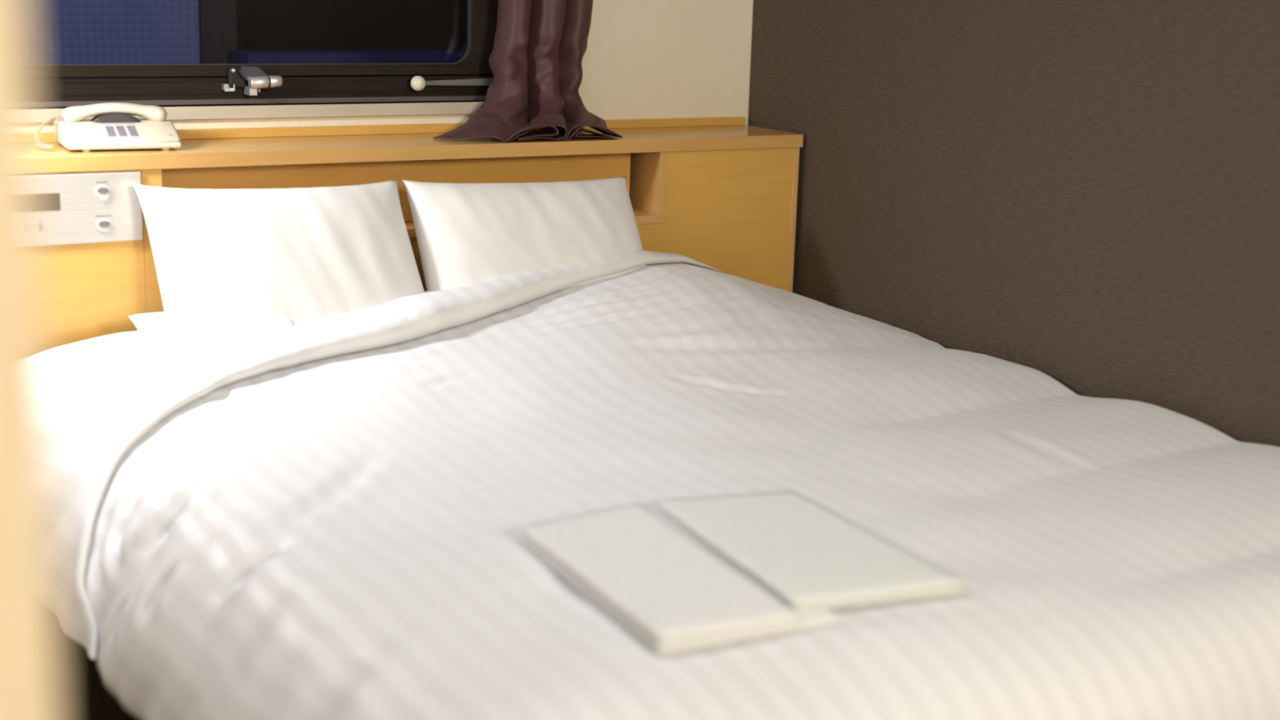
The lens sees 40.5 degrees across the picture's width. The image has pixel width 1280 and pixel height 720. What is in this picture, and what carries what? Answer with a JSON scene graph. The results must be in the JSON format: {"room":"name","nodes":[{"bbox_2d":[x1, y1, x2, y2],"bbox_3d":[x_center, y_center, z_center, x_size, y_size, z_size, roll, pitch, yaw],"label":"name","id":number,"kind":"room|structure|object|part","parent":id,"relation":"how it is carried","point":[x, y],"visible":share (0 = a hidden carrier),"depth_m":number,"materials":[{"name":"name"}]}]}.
{"room":"hotel room","nodes":[
{"label":"hotel room","id":0,"kind":"room"},
{"bbox_2d":[0,0,60,719],"bbox_3d":[-0.480,0.098,0.626,0.501,2.400,0.100,-6,15,-30],"label":"wall partition","id":1,"kind":"structure","parent":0,"point":[29,687],"depth_m":0.69,"materials":[{"name":"beige paint"}]},
{"bbox_2d":[55,613,138,719],"bbox_3d":[0.791,1.289,1.201,3.250,0.100,7.450,-6,15,-30],"label":"floor","id":2,"kind":"structure","parent":0,"point":[83,694],"depth_m":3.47,"materials":[{"name":"brown carpet"}]},
{"bbox_3d":[0.114,0.450,3.301,1.870,0.555,2.070,-6,15,-30],"label":"bed","id":3,"kind":"object","parent":2,"relation":"on","visible":0},
{"bbox_2d":[133,178,424,324],"bbox_3d":[-0.729,-0.173,3.692,0.634,0.404,0.243,-5,15,-28],"label":"pillow","id":4,"kind":"object","parent":3,"relation":"on","point":[299,255],"visible":0.7,"depth_m":3.62,"materials":[{"name":"white fabric"}]},
{"bbox_2d":[402,175,647,290],"bbox_3d":[-0.232,-0.220,3.988,0.599,0.388,0.238,-6,15,-29],"label":"pillow","id":5,"kind":"object","parent":3,"relation":"on","point":[467,233],"visible":0.58,"depth_m":3.91,"materials":[{"name":"white fabric"}]},
{"bbox_2d":[43,250,1279,719],"bbox_3d":[0.049,0.283,3.103,2.204,0.613,2.182,-6,15,-30],"label":"duvet","id":6,"kind":"object","parent":3,"relation":"on","point":[317,519],"visible":0.88,"depth_m":2.83,"materials":[{"name":"white fabric"}]},
{"bbox_2d":[128,310,294,355],"bbox_3d":[-0.829,-0.020,3.491,0.336,0.142,0.232,-6,15,-30],"label":"pillow","id":7,"kind":"object","parent":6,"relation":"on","point":[172,332],"visible":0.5,"depth_m":3.47,"materials":[{"name":"white fabric"}]},
{"bbox_2d":[516,502,845,654],"bbox_3d":[0.039,0.292,2.454,0.291,0.027,0.525,-5,14,-26],"label":"folded nightwear","id":8,"kind":"object","parent":6,"relation":"on","point":[655,580],"visible":0.97,"depth_m":2.36,"materials":[{"name":"white fabric"}]},
{"bbox_2d":[652,490,969,612],"bbox_3d":[0.238,0.271,2.561,0.272,0.020,0.481,-4,14,-23],"label":"folded nightwear","id":9,"kind":"object","parent":6,"relation":"on","point":[802,553],"visible":0.99,"depth_m":2.50,"materials":[{"name":"fabric"}]},
{"bbox_2d":[31,0,753,133],"bbox_3d":[-1.048,-0.684,3.960,3.050,2.400,0.150,-6,15,-30],"label":"wall","id":10,"kind":"structure","parent":0,"point":[642,59],"depth_m":4.52,"materials":[{"name":"beige paint"}]},
{"bbox_2d":[31,100,484,123],"bbox_3d":[-1.092,-0.557,3.899,1.850,0.029,0.069,-6,15,-30],"label":"sill","id":11,"kind":"structure","parent":10,"relation":"attached to","point":[187,112],"depth_m":4.04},
{"bbox_2d":[29,0,497,106],"bbox_3d":[-1.056,-1.058,3.839,1.880,0.977,0.148,-6,15,-30],"label":"window","id":12,"kind":"structure","parent":10,"relation":"in","point":[469,77],"depth_m":4.05,"materials":[{"name":"brown metal"}]},
{"bbox_3d":[-0.888,-0.660,3.989,0.072,0.035,0.020,-6,15,-30],"label":"cam plate","id":13,"kind":"part","parent":12,"relation":"part of","materials":[{"name":"metal"}]},
{"bbox_3d":[-1.121,-0.590,3.951,1.800,0.011,0.088,-6,15,-30],"label":"rail","id":14,"kind":"part","parent":12,"relation":"part of","materials":[{"name":"metal"}]},
{"bbox_3d":[-0.538,-0.670,4.200,0.037,0.037,0.037,-6,15,-30],"label":"ball knob","id":15,"kind":"part","parent":12,"relation":"part of","materials":[{"name":"beige plastic"}]},
{"bbox_2d":[34,146,799,351],"bbox_3d":[-0.962,0.017,3.923,3.030,0.937,0.249,-6,15,-30],"label":"headboard","id":16,"kind":"object","parent":10,"relation":"attached to","point":[731,211],"visible":0.22,"depth_m":4.24,"materials":[{"name":"brown wood"}]},
{"bbox_2d":[34,171,142,245],"bbox_3d":[-1.284,-0.298,3.493,0.562,0.144,0.011,-6,15,-30],"label":"control panel","id":17,"kind":"object","parent":16,"relation":"attached to","point":[106,206],"visible":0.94,"depth_m":3.58,"materials":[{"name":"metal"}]},
{"bbox_3d":[-1.632,0.116,3.399,1.331,0.937,0.018,-6,15,-30],"label":"panel","id":18,"kind":"part","parent":16,"relation":"part of","materials":[{"name":"brown wood"}]},
{"bbox_3d":[-1.080,-0.335,3.741,0.042,0.177,0.205,-6,15,-30],"label":"post","id":19,"kind":"part","parent":16,"relation":"part of","materials":[{"name":"brown wood"}]},
{"bbox_3d":[-0.545,-0.402,4.052,1.204,0.155,0.014,-6,15,-30],"label":"recess panel","id":20,"kind":"part","parent":16,"relation":"part of","materials":[{"name":"brown wood"}]},
{"bbox_2d":[32,116,803,173],"bbox_3d":[-0.949,-0.469,3.820,3.036,0.055,0.271,-6,15,-30],"label":"shelf","id":21,"kind":"object","parent":16,"relation":"on","point":[288,145],"visible":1,"depth_m":4.00,"materials":[{"name":"brown wood"}]},
{"bbox_2d":[34,102,182,151],"bbox_3d":[-1.148,-0.502,3.707,0.292,0.092,0.194,-5,14,-26],"label":"telephone","id":22,"kind":"object","parent":21,"relation":"on","point":[113,126],"visible":1,"depth_m":3.68,"materials":[{"name":"beige plastic"}]},
{"bbox_3d":[-1.248,-0.478,3.642,0.047,0.059,0.103,0,13,-10],"label":"coiled cord","id":23,"kind":"part","parent":22,"relation":"part of","materials":[{"name":"white plastic"}]},
{"bbox_2d":[66,142,182,150],"bbox_3d":[-1.122,-0.469,3.726,0.234,0.013,0.191,-5,14,-26],"label":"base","id":24,"kind":"object","parent":22,"relation":"attached to","point":[70,145],"depth_m":3.64,"materials":[{"name":"beige plastic"}]},
{"bbox_3d":[-0.340,-0.019,4.163,1.682,0.936,0.018,-6,15,-30],"label":"panel","id":25,"kind":"part","parent":16,"relation":"part of","materials":[{"name":"brown wood"}]},
{"bbox_3d":[-0.527,-0.393,4.066,1.247,0.177,0.209,-6,15,-30],"label":"niche frame","id":26,"kind":"part","parent":16,"relation":"part of","materials":[{"name":"brown wood"}]},
{"bbox_2d":[432,0,622,142],"bbox_3d":[-0.265,-1.161,4.064,0.485,1.269,0.255,-6,15,-30],"label":"curtain","id":27,"kind":"object","parent":10,"relation":"hanging from","point":[540,47],"visible":1,"depth_m":4.21,"materials":[{"name":"brown fabric"}]},
{"bbox_2d":[747,0,1279,447],"bbox_3d":[2.179,-0.071,1.720,0.100,2.400,7.450,-6,15,-30],"label":"wall","id":28,"kind":"structure","parent":0,"point":[1083,194],"depth_m":3.74,"materials":[{"name":"brown paper"}]},
{"label":"outside","id":29,"kind":"structure","parent":0,"visible":0},
{"bbox_2d":[230,49,464,63],"bbox_3d":[-0.470,-0.552,5.560,1.660,0.863,0.165,-6,15,-30],"label":"trim ledge","id":30,"kind":"object","parent":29,"point":[237,56],"visible":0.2,"depth_m":5.15,"materials":[{"name":"stone"}]},
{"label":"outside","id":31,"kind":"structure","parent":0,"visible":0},
{"bbox_2d":[235,0,466,49],"bbox_3d":[-0.227,-1.590,5.785,2.429,3.400,0.080,-6,15,-30],"label":"window pane","id":32,"kind":"structure","parent":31,"point":[261,24],"depth_m":5.45,"materials":[{"name":"black glass"}]},
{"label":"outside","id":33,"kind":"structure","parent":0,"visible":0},
{"bbox_2d":[198,0,236,63],"bbox_3d":[-1.251,-1.450,5.037,0.110,3.400,0.130,-6,15,-30],"label":"wall pillar","id":34,"kind":"structure","parent":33,"point":[217,24],"depth_m":5.09,"materials":[{"name":"black metal"}]},
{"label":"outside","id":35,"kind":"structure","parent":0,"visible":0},
{"bbox_2d":[26,0,199,64],"bbox_3d":[-2.275,-1.347,4.449,2.261,3.400,0.100,-6,15,-30],"label":"tiled wall","id":36,"kind":"structure","parent":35,"point":[60,31],"depth_m":4.96,"materials":[{"name":"blue tile"}]}
]}

